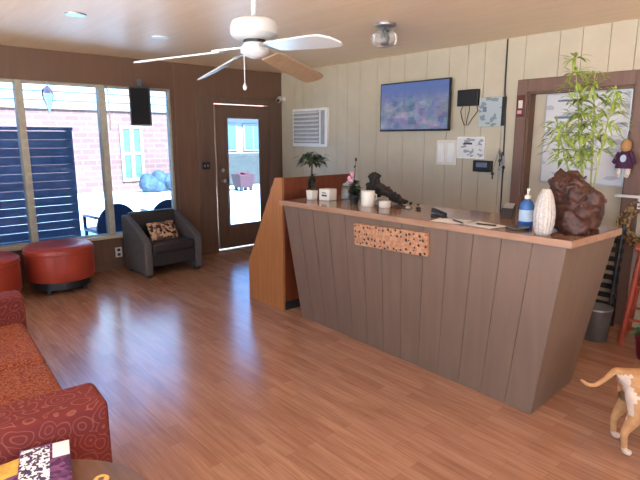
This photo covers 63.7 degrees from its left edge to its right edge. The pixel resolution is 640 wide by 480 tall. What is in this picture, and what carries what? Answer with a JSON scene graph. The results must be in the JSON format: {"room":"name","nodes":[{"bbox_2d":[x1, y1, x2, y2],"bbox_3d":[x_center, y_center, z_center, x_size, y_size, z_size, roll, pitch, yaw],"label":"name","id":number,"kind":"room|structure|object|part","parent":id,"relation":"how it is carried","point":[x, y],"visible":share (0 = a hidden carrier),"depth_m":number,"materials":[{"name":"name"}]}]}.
{"room":"reception lobby","nodes":[
{"label":"reception lobby","id":0,"kind":"room"},
{"bbox_2d":[0,45,282,274],"bbox_3d":[-2.921,-0.800,5.689,6.360,2.460,0.140,-10,15,-40],"label":"wall","id":1,"kind":"structure","parent":0,"point":[23,63],"depth_m":6.38,"materials":[{"name":"brown paint"}]},
{"bbox_2d":[0,78,175,250],"bbox_3d":[-3.101,-0.786,5.444,3.370,1.752,0.180,-10,15,-40],"label":"window","id":2,"kind":"structure","parent":1,"relation":"in","point":[17,88],"depth_m":5.83,"materials":[{"name":"paint"}]},
{"bbox_3d":[-3.122,-0.807,5.464,0.070,1.717,0.115,-10,15,-40],"label":"post","id":3,"kind":"part","parent":2,"relation":"part of","materials":[{"name":"paint"}]},
{"bbox_2d":[41,81,53,113],"bbox_3d":[-2.859,-1.499,5.416,0.095,0.337,0.090,0,11,2],"label":"ornament","id":4,"kind":"object","parent":2,"relation":"hanging from","point":[47,93],"visible":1,"depth_m":5.40,"materials":[{"name":"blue glass"}]},
{"bbox_3d":[-3.076,0.063,5.583,3.370,0.032,0.105,-10,15,-40],"label":"sill","id":5,"kind":"part","parent":2,"relation":"part of","materials":[{"name":"brown wood"}]},
{"bbox_3d":[-2.498,-0.913,6.001,0.070,1.717,0.115,-10,15,-40],"label":"post","id":6,"kind":"part","parent":2,"relation":"part of","materials":[{"name":"paint"}]},
{"bbox_2d":[105,88,110,129],"bbox_3d":[-2.409,-1.488,5.859,0.018,0.464,0.063,-10,15,-40],"label":"blind wand","id":7,"kind":"object","parent":2,"relation":"hanging from","point":[105,88],"visible":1,"depth_m":5.84,"materials":[{"name":"white plastic"}]},
{"bbox_2d":[115,247,121,256],"bbox_3d":[-2.427,0.146,6.213,0.080,0.120,0.013,-10,15,-40],"label":"power outlet","id":8,"kind":"object","parent":1,"relation":"attached to","point":[118,250],"visible":1,"depth_m":6.21,"materials":[{"name":"white plastic"}]},
{"bbox_2d":[21,245,218,283],"bbox_3d":[-2.871,0.368,5.862,6.160,0.100,0.012,-10,15,-40],"label":"baseboard","id":9,"kind":"structure","parent":1,"relation":"attached to","point":[117,264],"depth_m":6.20,"materials":[{"name":"brown paint"}]},
{"bbox_2d":[128,79,151,125],"bbox_3d":[-2.085,-1.602,5.978,0.230,0.540,0.265,-3,12,-17],"label":"speaker","id":10,"kind":"object","parent":1,"relation":"attached to","point":[139,96],"visible":1,"depth_m":5.87},
{"bbox_2d":[130,88,150,123],"bbox_3d":[-2.048,-1.524,5.870,0.200,0.400,0.012,-3,12,-17],"label":"grille","id":11,"kind":"object","parent":10,"relation":"attached to","point":[140,101],"depth_m":5.87,"materials":[{"name":"fabric"}]},
{"bbox_2d":[172,62,180,211],"bbox_3d":[-1.809,-1.019,6.536,0.015,2.360,0.012,-10,15,-40],"label":"trim","id":12,"kind":"structure","parent":1,"relation":"attached to","point":[172,62],"depth_m":6.48,"materials":[{"name":"brown wood"}]},
{"bbox_2d":[202,162,209,168],"bbox_3d":[-1.500,-0.978,6.792,0.110,0.090,0.020,-10,15,-40],"label":"wall switch","id":13,"kind":"object","parent":1,"relation":"attached to","point":[205,165],"visible":1,"depth_m":6.79,"materials":[{"name":"black plastic"}]},
{"bbox_2d":[195,96,281,247],"bbox_3d":[-1.083,-0.955,7.193,1.350,1.980,0.016,-10,15,-40],"label":"trim","id":14,"kind":"structure","parent":1,"relation":"attached to","point":[204,105],"depth_m":6.90,"materials":[{"name":"brown paint"}]},
{"bbox_2d":[214,104,269,251],"bbox_3d":[-1.075,-0.871,7.259,0.886,1.988,0.194,-10,15,-40],"label":"door","id":15,"kind":"structure","parent":1,"relation":"in","point":[240,235],"depth_m":7.18,"materials":[{"name":"brown paint"}]},
{"bbox_2d":[276,96,285,102],"bbox_3d":[-0.576,-2.005,7.347,0.105,0.099,0.188,6,13,29],"label":"security camera","id":16,"kind":"object","parent":1,"relation":"attached to","point":[279,98],"visible":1,"depth_m":7.30,"materials":[{"name":"white plastic"}]},
{"bbox_2d":[0,0,639,72],"bbox_3d":[-0.119,-1.444,2.298,6.560,0.120,9.570,-10,15,-40],"label":"ceiling","id":17,"kind":"structure","parent":0,"point":[117,28],"depth_m":4.21,"materials":[{"name":"white paint"}]},
{"bbox_2d":[64,12,85,16],"bbox_3d":[-1.832,-1.687,3.857,0.150,0.008,0.150,-10,15,-40],"label":"recessed light","id":18,"kind":"object","parent":17,"relation":"in","point":[71,14],"visible":1,"depth_m":3.84,"materials":[{"name":"metal"}]},
{"bbox_2d":[152,35,168,38],"bbox_3d":[-1.468,-1.860,4.730,0.150,0.008,0.150,-10,15,-40],"label":"recessed light","id":19,"kind":"object","parent":17,"relation":"in","point":[155,36],"visible":1,"depth_m":4.72,"materials":[{"name":"white plastic"}]},
{"bbox_2d":[134,0,342,89],"bbox_3d":[-0.441,-1.099,2.608,1.004,0.676,1.335,-1,11,-3],"label":"ceiling fan","id":20,"kind":"object","parent":17,"relation":"hanging from","point":[257,33],"visible":1,"depth_m":2.50,"materials":[{"name":"metal"}]},
{"bbox_3d":[-0.716,-0.924,2.604,0.449,0.064,0.135,1,11,5],"label":"blade","id":21,"kind":"part","parent":20,"relation":"part of","materials":[{"name":"ceramic"}]},
{"bbox_3d":[-0.562,-0.989,2.955,0.127,0.100,0.590,-7,13,-32],"label":"blade","id":22,"kind":"part","parent":20,"relation":"part of","materials":[{"name":"ceramic"}]},
{"bbox_3d":[-0.375,-0.833,2.562,0.021,0.172,0.022,-10,15,-40],"label":"pull chain","id":23,"kind":"part","parent":20,"relation":"part of","materials":[{"name":"metal"}]},
{"bbox_3d":[-0.138,-0.999,3.014,0.133,0.091,0.648,4,12,20],"label":"blade","id":24,"kind":"part","parent":20,"relation":"part of","materials":[{"name":"brown wood"}]},
{"bbox_3d":[-0.085,-0.850,2.227,0.135,0.071,0.499,-8,14,-35],"label":"blade","id":25,"kind":"part","parent":20,"relation":"part of","materials":[{"name":"ceramic"}]},
{"bbox_2d":[372,22,397,47],"bbox_3d":[0.529,-1.671,4.206,0.198,0.175,0.198,-4,12,-18],"label":"ceiling light","id":26,"kind":"object","parent":17,"relation":"attached to","point":[385,37],"visible":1,"depth_m":4.14,"materials":[{"name":"metal"}]},
{"bbox_3d":[0.529,-1.742,4.192,0.170,0.030,0.170,-10,15,-40],"label":"plate","id":27,"kind":"part","parent":26,"relation":"part of","materials":[{"name":"metal"}]},
{"bbox_2d":[20,247,639,479],"bbox_3d":[0.000,1.113,2.666,6.360,0.120,9.010,-10,15,-40],"label":"floor","id":28,"kind":"structure","parent":0,"point":[199,377],"depth_m":3.14,"materials":[{"name":"laminate"}]},
{"bbox_2d":[0,251,22,291],"bbox_3d":[-3.122,0.395,4.743,0.670,0.495,0.670,-10,15,-40],"label":"ottoman","id":29,"kind":"object","parent":28,"relation":"on","point":[10,269],"visible":0.74,"depth_m":4.69,"materials":[{"name":"red leather"}]},
{"bbox_2d":[0,251,19,267],"bbox_3d":[-3.122,0.188,4.702,0.664,0.074,0.664,-10,15,-40],"label":"cushion","id":30,"kind":"object","parent":29,"relation":"on","point":[8,259],"depth_m":4.71,"materials":[{"name":"red leather"}]},
{"bbox_2d":[0,290,112,464],"bbox_3d":[-1.681,0.687,2.349,0.910,0.840,1.780,-9,14,-37],"label":"sofa","id":31,"kind":"object","parent":28,"relation":"on","point":[35,410],"visible":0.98,"depth_m":1.90,"materials":[{"name":"fabric"}]},
{"bbox_3d":[-2.169,0.641,2.993,0.820,0.560,0.170,-9,14,-37],"label":"armrest","id":32,"kind":"part","parent":31,"relation":"part of","materials":[{"name":"fabric"}]},
{"bbox_2d":[0,323,45,371],"bbox_3d":[-1.850,0.660,2.688,0.655,0.160,0.689,-9,14,-37],"label":"seat cushion","id":33,"kind":"object","parent":31,"relation":"on","point":[18,348],"depth_m":2.72,"materials":[{"name":"fabric"}]},
{"bbox_2d":[0,363,61,405],"bbox_3d":[-1.425,0.767,2.148,0.655,0.160,0.690,-9,14,-37],"label":"seat cushion","id":34,"kind":"object","parent":31,"relation":"on","point":[28,380],"depth_m":2.34,"materials":[{"name":"fabric"}]},
{"bbox_3d":[-1.183,0.890,1.774,0.860,0.545,0.215,-9,14,-37],"label":"armrest","id":35,"kind":"part","parent":31,"relation":"part of","materials":[{"name":"fabric"}]},
{"bbox_2d":[22,238,94,295],"bbox_3d":[-2.701,0.272,5.366,0.670,0.495,0.670,-10,15,-40],"label":"ottoman","id":36,"kind":"object","parent":28,"relation":"on","point":[51,265],"visible":1,"depth_m":5.12,"materials":[{"name":"red leather"}]},
{"bbox_2d":[22,238,93,255],"bbox_3d":[-2.701,0.065,5.325,0.664,0.074,0.664,-10,15,-40],"label":"cushion","id":37,"kind":"object","parent":36,"relation":"on","point":[66,246],"depth_m":5.17,"materials":[{"name":"red leather"}]},
{"bbox_2d":[71,459,147,479],"bbox_3d":[-0.809,1.051,1.383,0.800,0.500,0.800,-10,15,-40],"label":"round table","id":38,"kind":"object","parent":28,"relation":"on","point":[82,469],"visible":0.58,"depth_m":1.66,"materials":[{"name":"brown wood"}]},
{"bbox_2d":[0,458,18,479],"bbox_3d":[-0.962,0.750,1.586,0.170,0.013,0.220,-10,15,-42],"label":"magazine","id":39,"kind":"object","parent":38,"relation":"on","point":[9,470],"visible":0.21,"depth_m":1.64,"materials":[{"name":"yellow paper"}]},
{"bbox_2d":[17,439,71,479],"bbox_3d":[-0.880,0.725,1.648,0.150,0.013,0.250,-6,13,-27],"label":"magazine","id":40,"kind":"object","parent":39,"relation":"on","point":[52,461],"visible":1,"depth_m":1.66,"materials":[{"name":"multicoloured paper"}]},
{"bbox_2d":[93,474,108,479],"bbox_3d":[-0.684,0.749,1.611,0.048,0.006,0.048,-10,15,-40],"label":"coaster","id":41,"kind":"object","parent":38,"relation":"on","point":[103,476],"visible":1,"depth_m":1.61,"materials":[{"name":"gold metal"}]},
{"bbox_2d":[121,208,202,277],"bbox_3d":[-1.876,0.012,6.142,0.720,0.690,0.604,-10,15,-42],"label":"armchair","id":42,"kind":"object","parent":28,"relation":"on","point":[142,254],"visible":0.97,"depth_m":6.01,"materials":[{"name":"fabric"}]},
{"bbox_3d":[-2.108,0.051,5.931,0.090,0.635,0.599,-10,15,-42],"label":"armrest","id":43,"kind":"part","parent":42,"relation":"part of","materials":[{"name":"fabric"}]},
{"bbox_3d":[-2.023,-0.077,6.283,0.570,0.570,0.175,-10,15,-42],"label":"backrest","id":44,"kind":"part","parent":42,"relation":"part of","materials":[{"name":"black leather"}]},
{"bbox_2d":[146,220,178,240],"bbox_3d":[-1.851,-0.112,6.049,0.160,0.199,0.340,10,15,42],"label":"throw pillow","id":45,"kind":"object","parent":42,"relation":"on","point":[162,230],"visible":1,"depth_m":5.99,"materials":[{"name":"beige fabric"}]},
{"bbox_2d":[149,235,194,253],"bbox_3d":[-1.825,0.040,6.092,0.530,0.115,0.455,-10,15,-42],"label":"seat cushion","id":46,"kind":"object","parent":42,"relation":"on","point":[183,243],"depth_m":5.96,"materials":[{"name":"black leather"}]},
{"bbox_3d":[-1.835,0.168,6.128,0.540,0.150,0.445,-10,15,-42],"label":"seat","id":47,"kind":"part","parent":42,"relation":"part of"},
{"bbox_3d":[-1.648,-0.032,6.354,0.090,0.635,0.599,-10,15,-42],"label":"armrest","id":48,"kind":"part","parent":42,"relation":"part of","materials":[{"name":"fabric"}]},
{"bbox_2d":[249,174,350,310],"bbox_3d":[-0.198,-0.040,5.065,0.842,1.210,0.560,-10,15,-40],"label":"cabinet","id":49,"kind":"object","parent":28,"relation":"on","point":[272,278],"visible":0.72,"depth_m":4.72,"materials":[{"name":"brown wood"}]},
{"bbox_3d":[-0.508,0.013,4.802,0.022,1.210,0.555,-10,15,-40],"label":"panel","id":50,"kind":"part","parent":49,"relation":"part of","materials":[{"name":"orange wood"}]},
{"bbox_3d":[-0.010,-0.041,4.864,0.820,1.130,0.015,-10,15,-40],"label":"panel","id":51,"kind":"part","parent":49,"relation":"part of","materials":[{"name":"brown wood"}]},
{"bbox_2d":[279,194,621,413],"bbox_3d":[0.723,0.305,3.764,0.725,1.040,2.405,-10,15,-40],"label":"reception desk","id":52,"kind":"object","parent":28,"relation":"on","point":[503,314],"depth_m":3.21,"materials":[{"name":"beige wood"}]},
{"bbox_2d":[296,152,330,199],"bbox_3d":[-0.060,-0.538,4.312,0.312,0.401,0.303,4,12,19],"label":"plant","id":53,"kind":"object","parent":52,"relation":"on","point":[312,194],"visible":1,"depth_m":4.30,"materials":[{"name":"green plant"}]},
{"bbox_3d":[-0.067,-0.380,4.336,0.073,0.080,0.073,-10,15,-40],"label":"pot","id":54,"kind":"part","parent":53,"relation":"part of","materials":[{"name":"beige ceramic"}]},
{"bbox_3d":[-0.060,-0.657,4.288,0.312,0.160,0.303,4,12,19],"label":"crown","id":55,"kind":"part","parent":53,"relation":"part of","materials":[{"name":"green plant"}]},
{"bbox_2d":[319,188,336,200],"bbox_3d":[0.065,-0.381,4.305,0.110,0.095,0.102,10,15,40],"label":"box","id":56,"kind":"object","parent":52,"relation":"on","point":[325,194],"visible":1,"depth_m":4.27,"materials":[{"name":"beige ceramic"}]},
{"bbox_2d":[341,180,351,200],"bbox_3d":[0.235,-0.413,4.287,0.120,0.165,0.120,-10,15,-40],"label":"glass jar","id":57,"kind":"object","parent":52,"relation":"on","point":[345,194],"visible":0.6,"depth_m":4.25,"materials":[{"name":"grey"}]},
{"bbox_2d":[346,158,361,203],"bbox_3d":[0.279,-0.463,4.034,0.142,0.361,0.143,-10,15,-40],"label":"flower plant","id":58,"kind":"object","parent":52,"relation":"on","point":[354,196],"visible":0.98,"depth_m":4.03,"materials":[{"name":"green plant"}]},
{"bbox_3d":[0.269,-0.321,4.065,0.084,0.070,0.084,-10,15,-40],"label":"pot","id":59,"kind":"part","parent":58,"relation":"part of","materials":[{"name":"black plastic"}]},
{"bbox_2d":[361,190,376,206],"bbox_3d":[0.378,-0.318,3.936,0.127,0.115,0.104,0,11,-1],"label":"mug","id":60,"kind":"object","parent":52,"relation":"on","point":[368,199],"visible":1,"depth_m":3.90,"materials":[{"name":"beige ceramic"}]},
{"bbox_2d":[379,201,390,207],"bbox_3d":[0.486,-0.269,3.869,0.088,0.045,0.088,-10,15,-40],"label":"dish","id":61,"kind":"object","parent":52,"relation":"on","point":[382,204],"visible":1,"depth_m":3.83,"materials":[{"name":"beige ceramic"}]},
{"bbox_2d":[354,223,429,256],"bbox_3d":[0.472,-0.007,3.505,0.044,0.177,0.645,-10,15,-41],"label":"board","id":62,"kind":"object","parent":52,"relation":"attached to","point":[407,241],"visible":1,"depth_m":3.46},
{"bbox_2d":[366,172,418,204],"bbox_3d":[0.563,-0.412,4.087,0.128,0.240,0.533,-10,15,-40],"label":"ornament","id":63,"kind":"object","parent":52,"relation":"on","point":[374,184],"visible":0.96,"depth_m":4.13,"materials":[{"name":"black stone"}]},
{"bbox_2d":[431,208,446,217],"bbox_3d":[0.782,-0.177,3.388,0.040,0.051,0.142,-4,12,-21],"label":"stapler","id":64,"kind":"object","parent":52,"relation":"on","point":[438,213],"visible":1,"depth_m":3.38,"materials":[{"name":"black plastic"}]},
{"bbox_2d":[431,218,469,223],"bbox_3d":[0.821,-0.120,3.229,0.210,0.002,0.150,8,14,36],"label":"paper sheet","id":65,"kind":"object","parent":52,"relation":"on","point":[447,220],"visible":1,"depth_m":3.23,"materials":[{"name":"white paper"}]},
{"bbox_2d":[279,200,621,248],"bbox_3d":[0.704,-0.182,3.651,0.675,0.038,2.405,-10,15,-40],"label":"countertop","id":66,"kind":"structure","parent":52,"relation":"on","point":[490,233],"depth_m":3.01,"materials":[{"name":"brown wood"}]},
{"bbox_2d":[464,221,504,228],"bbox_3d":[0.981,-0.091,3.080,0.150,0.002,0.210,-7,13,-31],"label":"paper sheet","id":67,"kind":"object","parent":52,"relation":"on","point":[468,223],"visible":0.79,"depth_m":3.05,"materials":[{"name":"white paper"}]},
{"bbox_2d":[475,223,496,225],"bbox_3d":[0.979,-0.092,3.051,0.131,0.010,0.010,9,14,38],"label":"pen","id":68,"kind":"object","parent":67,"relation":"on","point":[475,223],"visible":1,"depth_m":3.05,"materials":[{"name":"black plastic"}]},
{"bbox_2d":[500,203,516,218],"bbox_3d":[1.228,-0.192,3.362,0.080,0.090,0.098,7,13,33],"label":"card terminal","id":69,"kind":"object","parent":52,"relation":"on","point":[508,210],"visible":1,"depth_m":3.34,"materials":[{"name":"black plastic"}]},
{"bbox_2d":[505,225,529,229],"bbox_3d":[1.128,-0.070,2.944,0.132,0.014,0.132,-10,15,-40],"label":"glass tray","id":70,"kind":"object","parent":52,"relation":"on","point":[511,227],"visible":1,"depth_m":2.96,"materials":[{"name":"grey"}]},
{"bbox_2d":[518,188,534,226],"bbox_3d":[1.218,-0.194,3.031,0.084,0.222,0.084,4,12,18],"label":"pump bottle","id":71,"kind":"object","parent":52,"relation":"on","point":[526,209],"visible":0.9,"depth_m":3.01,"materials":[{"name":"blue plastic"}]},
{"bbox_2d":[533,189,555,235],"bbox_3d":[1.198,-0.149,2.747,0.111,0.245,0.110,-10,15,-40],"label":"ribbed vase","id":72,"kind":"object","parent":52,"relation":"on","point":[544,214],"visible":1,"depth_m":2.71,"materials":[{"name":"ceramic"}]},
{"bbox_3d":[1.457,0.474,3.005,0.646,1.002,0.178,-10,15,-40],"label":"panel","id":73,"kind":"part","parent":52,"relation":"part of","materials":[{"name":"beige wood"}]},
{"bbox_2d":[548,168,604,235],"bbox_3d":[1.383,-0.209,2.793,0.193,0.345,0.298,-10,15,-40],"label":"root","id":74,"kind":"object","parent":52,"relation":"on","point":[579,206],"visible":0.92,"depth_m":2.73,"materials":[{"name":"brown wood"}]},
{"bbox_2d":[536,52,632,228],"bbox_3d":[1.500,-0.555,2.923,0.336,0.973,0.528,-10,15,-40],"label":"bamboo","id":75,"kind":"object","parent":52,"relation":"on","point":[583,138],"visible":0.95,"depth_m":2.89,"materials":[{"name":"green plant"}]},
{"bbox_2d":[584,302,613,341],"bbox_3d":[2.161,0.646,4.034,0.224,0.266,0.224,-10,15,-40],"label":"waste bin","id":76,"kind":"object","parent":28,"relation":"on","point":[599,323],"visible":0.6,"depth_m":3.96,"materials":[{"name":"grey plastic"}]},
{"bbox_2d":[580,367,639,455],"bbox_3d":[1.815,0.772,2.568,1.043,0.583,0.239,0,11,-2],"label":"dog","id":77,"kind":"object","parent":28,"relation":"on","point":[628,379],"visible":1,"depth_m":2.53},
{"bbox_2d":[595,224,626,326],"bbox_3d":[2.308,0.279,4.251,0.167,0.881,0.359,-10,15,-40],"label":"rack","id":78,"kind":"object","parent":28,"relation":"on","point":[612,296],"visible":0.43,"depth_m":4.11,"materials":[{"name":"plastic"}]},
{"bbox_3d":[2.404,0.439,4.190,0.021,0.592,0.144,8,14,34],"label":"leg","id":79,"kind":"part","parent":78,"relation":"part of","materials":[{"name":"black plastic"}]},
{"bbox_2d":[617,243,639,344],"bbox_3d":[2.566,0.418,3.904,0.418,0.767,0.416,9,14,38],"label":"stool","id":80,"kind":"object","parent":28,"relation":"on","point":[628,319],"visible":1,"depth_m":3.89,"materials":[{"name":"wood"}]},
{"bbox_3d":[2.541,0.391,4.127,0.041,0.735,0.124,-1,11,-7],"label":"leg","id":81,"kind":"part","parent":80,"relation":"part of","materials":[{"name":"wood"}]},
{"bbox_3d":[2.566,0.059,3.833,0.340,0.035,0.340,9,14,38],"label":"seat","id":82,"kind":"part","parent":80,"relation":"part of","materials":[{"name":"wood"}]},
{"bbox_2d":[627,324,639,359],"bbox_3d":[2.343,0.734,3.672,0.247,0.234,0.260,9,14,38],"label":"floor plant","id":83,"kind":"object","parent":28,"relation":"on","point":[637,333],"visible":1,"depth_m":3.65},
{"bbox_3d":[2.333,0.769,3.657,0.188,0.170,0.188,-10,15,-40],"label":"pot","id":84,"kind":"part","parent":83,"relation":"part of","materials":[{"name":"red ceramic"}]},
{"bbox_2d":[281,18,639,316],"bbox_3d":[2.354,-0.560,4.476,0.150,2.460,8.870,-10,15,-40],"label":"wall","id":85,"kind":"structure","parent":0,"point":[405,161],"depth_m":5.48,"materials":[{"name":"beige paint"}]},
{"bbox_2d":[292,107,328,146],"bbox_3d":[-0.145,-1.532,7.019,0.076,0.510,0.720,-10,15,-40],"label":"air vent","id":86,"kind":"object","parent":85,"relation":"in","point":[310,125],"visible":1,"depth_m":6.96,"materials":[{"name":"white plastic"}]},
{"bbox_2d":[294,110,318,142],"bbox_3d":[-0.191,-1.545,7.057,0.002,0.430,0.540,-10,15,-40],"label":"grille","id":87,"kind":"object","parent":86,"relation":"attached to","point":[306,122],"depth_m":7.03,"materials":[{"name":"grey plastic"}]},
{"bbox_3d":[0.034,-1.490,6.804,0.005,0.440,0.075,-10,15,-40],"label":"control panel","id":88,"kind":"part","parent":86,"relation":"part of","materials":[{"name":"grey plastic"}]},
{"bbox_2d":[380,77,451,131],"bbox_3d":[1.040,-1.466,5.651,0.078,0.530,0.950,-10,15,-40],"label":"television","id":89,"kind":"object","parent":85,"relation":"attached to","point":[421,105],"visible":1,"depth_m":5.58,"materials":[{"name":"black plastic"}]},
{"bbox_2d":[436,140,456,164],"bbox_3d":[1.345,-0.924,5.448,0.020,0.254,0.254,-10,15,-40],"label":"paper sheet","id":90,"kind":"object","parent":85,"relation":"attached to","point":[446,149],"visible":1,"depth_m":5.44,"materials":[{"name":"white paper"}]},
{"bbox_2d":[457,89,479,125],"bbox_3d":[1.490,-1.331,5.183,0.040,0.352,0.244,-10,15,-40],"label":"router","id":91,"kind":"object","parent":85,"relation":"attached to","point":[470,97],"visible":1,"depth_m":5.15,"materials":[{"name":"black plastic"}]},
{"bbox_2d":[456,136,485,158],"bbox_3d":[1.530,-0.939,5.231,0.018,0.220,0.320,-10,15,-40],"label":"certificate","id":92,"kind":"object","parent":85,"relation":"attached to","point":[467,147],"visible":1,"depth_m":5.21,"materials":[{"name":"white paper"}]},
{"bbox_2d":[473,160,492,171],"bbox_3d":[1.623,-0.737,5.136,0.052,0.110,0.200,-10,15,-40],"label":"card reader","id":93,"kind":"object","parent":85,"relation":"attached to","point":[478,165],"visible":1,"depth_m":5.11,"materials":[{"name":"black plastic"}]},
{"bbox_2d":[478,96,506,126],"bbox_3d":[1.670,-1.243,4.997,0.030,0.278,0.280,-10,15,-40],"label":"notice sign","id":94,"kind":"object","parent":85,"relation":"attached to","point":[492,110],"visible":1,"depth_m":4.98,"materials":[{"name":"white paper"}]},
{"bbox_2d":[491,148,504,178],"bbox_3d":[1.734,-0.742,5.010,0.049,0.303,0.147,-10,15,-40],"label":"cluster","id":95,"kind":"object","parent":85,"relation":"hanging from","point":[500,152],"visible":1,"depth_m":4.98,"materials":[{"name":"metal"}]},
{"bbox_2d":[500,39,508,212],"bbox_3d":[1.764,-0.811,4.984,0.016,2.155,0.064,-10,15,-40],"label":"cable","id":96,"kind":"object","parent":85,"relation":"attached to","point":[507,39],"visible":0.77,"depth_m":4.91,"materials":[{"name":"black plastic"}]},
{"bbox_2d":[509,69,639,324],"bbox_3d":[2.253,-0.388,4.600,0.165,2.075,1.105,-10,15,-40],"label":"door","id":97,"kind":"structure","parent":85,"relation":"in","point":[535,102],"depth_m":4.46,"materials":[{"name":"beige paint"}]},
{"bbox_2d":[516,95,524,116],"bbox_3d":[1.852,-1.238,4.758,0.017,0.190,0.075,-10,15,-40],"label":"plaque","id":98,"kind":"object","parent":97,"relation":"attached to","point":[521,98],"visible":1,"depth_m":4.75,"materials":[{"name":"red ceramic"}]},
{"bbox_2d":[518,100,522,107],"bbox_3d":[1.849,-1.251,4.749,0.003,0.070,0.040,-10,15,-40],"label":"picture","id":99,"kind":"object","parent":98,"relation":"on","point":[520,102],"depth_m":4.75,"materials":[{"name":"paper"}]},
{"bbox_2d":[539,88,633,186],"bbox_3d":[2.300,-0.886,4.499,0.019,0.800,0.720,-10,15,-40],"label":"picture","id":100,"kind":"object","parent":97,"relation":"attached to","point":[606,173],"visible":0.52,"depth_m":4.45,"materials":[{"name":"paper"}]},
{"bbox_2d":[612,131,636,177],"bbox_3d":[2.445,-0.688,4.126,0.075,0.378,0.182,-10,15,-40],"label":"doll","id":101,"kind":"object","parent":97,"relation":"hanging from","point":[625,159],"visible":0.98,"depth_m":4.11,"materials":[{"name":"purple fabric"}]},
{"bbox_2d":[614,194,639,208],"bbox_3d":[2.672,-0.271,3.970,0.100,0.109,0.720,-10,15,-40],"label":"wall ledge","id":102,"kind":"object","parent":85,"relation":"attached to","point":[615,195],"visible":0.95,"depth_m":4.12,"materials":[{"name":"white plastic"}]},
{"bbox_2d":[616,201,639,248],"bbox_3d":[2.586,-0.116,4.100,0.091,0.421,0.429,-10,15,-40],"label":"twig wreath","id":103,"kind":"object","parent":85,"relation":"attached to","point":[631,211],"visible":0.9,"depth_m":4.15,"materials":[{"name":"plant"}]},
{"bbox_2d":[632,316,639,327],"bbox_3d":[2.330,0.616,4.612,0.012,0.100,8.758,-10,15,-40],"label":"baseboard","id":104,"kind":"structure","parent":85,"relation":"attached to","point":[634,324],"depth_m":4.27,"materials":[{"name":"beige paint"}]},
{"label":"outside","id":105,"kind":"structure","parent":0,"visible":0},
{"bbox_2d":[1,184,259,243],"bbox_3d":[-2.354,0.207,7.425,66.000,0.090,74.000,-10,15,-40],"label":"ground","id":106,"kind":"structure","parent":105,"point":[245,204],"depth_m":13.03,"materials":[{"name":"grey concrete"}]},
{"bbox_2d":[0,126,80,245],"bbox_3d":[-4.181,-0.367,5.639,2.890,1.730,0.100,-10,15,-40],"label":"slatted screen","id":107,"kind":"object","parent":106,"relation":"on","point":[55,143],"visible":0.8,"depth_m":6.25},
{"bbox_3d":[-4.181,-1.196,5.475,2.890,0.040,0.100,-10,15,-40],"label":"cap rail","id":108,"kind":"part","parent":107,"relation":"part of","materials":[{"name":"wood"}]},
{"bbox_2d":[0,82,169,193],"bbox_3d":[-10.203,-3.933,15.126,11.800,5.040,5.080,-10,15,-40],"label":"brick house","id":109,"kind":"structure","parent":106,"relation":"on","point":[135,151],"depth_m":15.24,"materials":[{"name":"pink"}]},
{"bbox_2d":[82,203,133,235],"bbox_3d":[-2.827,-0.134,6.961,0.480,0.761,0.590,10,15,42],"label":"patio chair","id":110,"kind":"object","parent":106,"relation":"on","point":[119,209],"visible":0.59,"depth_m":6.76,"materials":[{"name":"blue plastic"}]},
{"bbox_3d":[-2.996,-0.226,6.727,0.400,0.190,0.050,10,15,42],"label":"armrest","id":111,"kind":"part","parent":110,"relation":"part of","materials":[{"name":"blue plastic"}]},
{"bbox_3d":[-2.827,-0.154,6.957,0.480,0.040,0.540,10,15,42],"label":"seat","id":112,"kind":"part","parent":110,"relation":"part of","materials":[{"name":"blue plastic"}]},
{"bbox_3d":[-2.664,-0.301,6.774,0.035,0.360,0.579,10,15,42],"label":"backrest","id":113,"kind":"part","parent":110,"relation":"part of","materials":[{"name":"blue plastic"}]},
{"bbox_2d":[139,170,170,192],"bbox_3d":[-4.718,-1.838,15.845,1.778,0.650,0.736,-10,15,-40],"label":"shrub","id":114,"kind":"object","parent":106,"relation":"on","point":[158,181],"visible":0.59,"depth_m":15.41,"materials":[{"name":"plant"}]},
{"bbox_2d":[140,199,171,210],"bbox_3d":[-2.245,-0.233,7.462,0.590,0.761,0.480,-8,14,-34],"label":"patio chair","id":115,"kind":"object","parent":106,"relation":"on","point":[164,204],"visible":0.17,"depth_m":7.17,"materials":[{"name":"blue plastic"}]},
{"bbox_3d":[-2.116,-0.395,7.244,0.579,0.360,0.035,-8,14,-34],"label":"backrest","id":116,"kind":"part","parent":115,"relation":"part of","materials":[{"name":"blue plastic"}]},
{"bbox_2d":[215,153,259,185],"bbox_3d":[-1.312,-2.727,19.255,6.409,1.070,0.594,-10,15,-40],"label":"wall","id":117,"kind":"structure","parent":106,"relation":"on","point":[238,162],"depth_m":17.75,"materials":[{"name":"white paint"}]},
{"bbox_2d":[213,104,263,153],"bbox_3d":[-2.654,-4.407,21.485,7.900,3.500,5.500,-10,15,-40],"label":"house","id":118,"kind":"structure","parent":106,"relation":"on","point":[242,133],"depth_m":18.45,"materials":[{"name":"white"}]},
{"bbox_2d":[231,172,254,190],"bbox_3d":[-2.374,-1.819,15.947,0.557,0.573,0.498,-10,15,-40],"label":"planter box","id":119,"kind":"object","parent":106,"relation":"on","point":[241,180],"visible":1,"depth_m":15.81,"materials":[{"name":"purple plastic"}]}
]}

